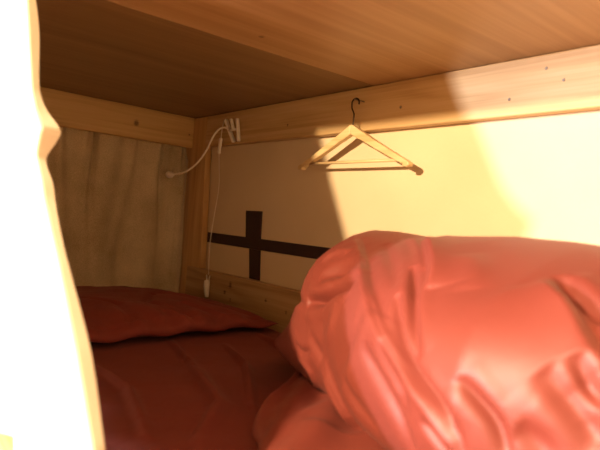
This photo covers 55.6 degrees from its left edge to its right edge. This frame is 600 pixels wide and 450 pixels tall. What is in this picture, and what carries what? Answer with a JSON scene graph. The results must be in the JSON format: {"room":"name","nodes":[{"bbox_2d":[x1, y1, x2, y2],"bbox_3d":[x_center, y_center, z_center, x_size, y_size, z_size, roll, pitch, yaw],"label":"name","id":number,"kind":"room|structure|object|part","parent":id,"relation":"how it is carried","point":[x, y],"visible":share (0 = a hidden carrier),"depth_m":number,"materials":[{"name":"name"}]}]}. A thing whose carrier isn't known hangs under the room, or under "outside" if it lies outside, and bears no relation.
{"room":"bunk bedroom","nodes":[
{"label":"bunk bedroom","id":0,"kind":"room"},
{"bbox_2d":[206,110,599,290],"bbox_3d":[0.626,-0.399,1.147,0.120,2.600,3.700,5,0,-39],"label":"wall","id":1,"kind":"structure","parent":0,"point":[538,177],"depth_m":1.43,"materials":[{"name":"paint"}]},
{"bbox_2d":[207,211,330,280],"bbox_3d":[0.055,0.087,1.697,0.006,0.234,1.315,5,0,-39],"label":"wall cross","id":2,"kind":"object","parent":1,"relation":"attached to","point":[253,240],"visible":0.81,"depth_m":1.94,"materials":[{"name":"black wood"}]},
{"bbox_3d":[-1.670,0.759,-0.623,5.750,0.100,3.700,5,0,-39],"label":"floor","id":3,"kind":"structure","parent":0,"visible":0},
{"bbox_2d":[0,0,599,449],"bbox_3d":[-0.174,0.149,1.259,0.900,1.368,2.255,5,0,-39],"label":"bunk bed","id":4,"kind":"object","parent":3,"relation":"on","point":[169,72],"visible":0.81,"depth_m":1.33,"materials":[{"name":"brown wood"}]},
{"bbox_3d":[-0.500,0.354,0.942,0.023,0.125,2.150,5,0,-39],"label":"rail","id":5,"kind":"part","parent":4,"relation":"part of","materials":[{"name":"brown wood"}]},
{"bbox_3d":[-0.762,-0.398,2.037,0.846,0.120,0.024,5,0,-39],"label":"rail","id":6,"kind":"part","parent":4,"relation":"part of","materials":[{"name":"brown wood"}]},
{"bbox_2d":[89,327,296,449],"bbox_3d":[-0.182,0.367,1.242,0.833,0.143,2.024,5,0,-39],"label":"mattress","id":7,"kind":"object","parent":4,"relation":"on","point":[199,390],"visible":0.31,"depth_m":1.09,"materials":[{"name":"red fabric"}]},
{"bbox_2d":[74,286,277,342],"bbox_3d":[-0.522,0.237,1.685,0.630,0.082,0.680,5,0,43],"label":"pillow","id":8,"kind":"object","parent":7,"relation":"on","point":[110,314],"visible":0.76,"depth_m":1.53,"materials":[{"name":"red fabric"}]},
{"bbox_2d":[252,230,599,449],"bbox_3d":[0.187,0.173,0.833,0.803,0.333,1.069,5,0,-39],"label":"duvet","id":9,"kind":"object","parent":7,"relation":"on","point":[393,340],"visible":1,"depth_m":0.63,"materials":[{"name":"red fabric"}]},
{"bbox_3d":[-0.432,0.191,2.264,0.026,1.238,0.255,5,0,-39],"label":"post","id":10,"kind":"part","parent":4,"relation":"part of","materials":[{"name":"brown wood"}]},
{"bbox_2d":[166,118,240,296],"bbox_3d":[-0.375,-0.066,2.114,0.352,0.657,0.068,5,0,35],"label":"lamp","id":11,"kind":"object","parent":4,"relation":"attached to","point":[169,174],"visible":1,"depth_m":2.07,"materials":[{"name":"white plastic"}]},
{"bbox_3d":[-0.314,-0.039,2.085,0.009,0.448,0.046,5,0,-22],"label":"cord","id":12,"kind":"part","parent":11,"relation":"part of","materials":[{"name":"white plastic"}]},
{"bbox_2d":[217,138,222,153],"bbox_3d":[-0.292,-0.289,2.078,0.011,0.056,0.017,5,0,-39],"label":"switch","id":13,"kind":"object","parent":11,"relation":"attached to","point":[220,139],"depth_m":2.07,"materials":[{"name":"white plastic"}]},
{"bbox_3d":[-0.241,-0.360,2.022,0.015,0.036,0.017,5,0,-39],"label":"clamp lever","id":14,"kind":"part","parent":11,"relation":"part of","materials":[{"name":"white plastic"}]},
{"bbox_3d":[-0.461,-0.442,1.693,0.876,0.018,1.084,5,0,-39],"label":"panel","id":15,"kind":"part","parent":4,"relation":"part of","materials":[{"name":"brown wood"}]},
{"bbox_3d":[0.209,0.291,1.462,0.032,0.142,2.075,5,0,-39],"label":"rail","id":16,"kind":"part","parent":4,"relation":"part of","materials":[{"name":"brown wood"}]},
{"bbox_3d":[0.235,-0.379,0.831,0.876,0.018,1.136,5,0,-39],"label":"panel","id":17,"kind":"part","parent":4,"relation":"part of","materials":[{"name":"brown wood"}]},
{"bbox_3d":[0.280,-0.307,1.442,0.028,0.120,2.022,5,0,-39],"label":"rail","id":18,"kind":"part","parent":4,"relation":"part of","materials":[{"name":"brown wood"}]},
{"bbox_3d":[-0.461,-0.495,0.926,0.018,0.018,2.170,5,0,-39],"label":"curtain rod","id":19,"kind":"object","parent":4,"relation":"attached to","visible":0},
{"bbox_2d":[0,0,104,449],"bbox_3d":[-0.658,-0.125,1.131,0.053,0.748,1.647,5,0,-39],"label":"curtain","id":20,"kind":"object","parent":19,"relation":"hanging from","point":[49,400],"visible":1,"depth_m":0.70,"materials":[{"name":"beige fabric"}]},
{"bbox_3d":[-0.782,-0.373,2.059,0.842,0.008,0.032,5,0,-39],"label":"wire","id":21,"kind":"object","parent":4,"relation":"attached to","visible":0},
{"bbox_2d":[46,126,187,292],"bbox_3d":[-0.825,-0.040,2.070,0.852,0.671,0.096,5,0,-37],"label":"curtain","id":22,"kind":"object","parent":21,"relation":"hanging from","point":[121,218],"visible":0.57,"depth_m":2.18,"materials":[{"name":"brown fabric"}]},
{"bbox_3d":[0.161,-0.336,1.537,0.037,0.004,0.004,5,0,-39],"label":"nail","id":23,"kind":"object","parent":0,"visible":0},
{"bbox_2d":[298,97,412,169],"bbox_3d":[0.141,-0.247,1.530,0.020,0.191,0.424,5,0,-39],"label":"hanger","id":24,"kind":"object","parent":23,"relation":"hanging from","point":[352,130],"visible":1,"depth_m":1.52,"materials":[{"name":"brown wood"}]},
{"bbox_3d":[0.073,-0.217,1.611,0.018,0.114,0.208,5,0,-39],"label":"arm","id":25,"kind":"part","parent":24,"relation":"part of","materials":[{"name":"brown wood"}]},
{"bbox_3d":[0.203,-0.206,1.450,0.018,0.114,0.208,5,0,-39],"label":"arm","id":26,"kind":"part","parent":24,"relation":"part of","materials":[{"name":"brown wood"}]}
]}

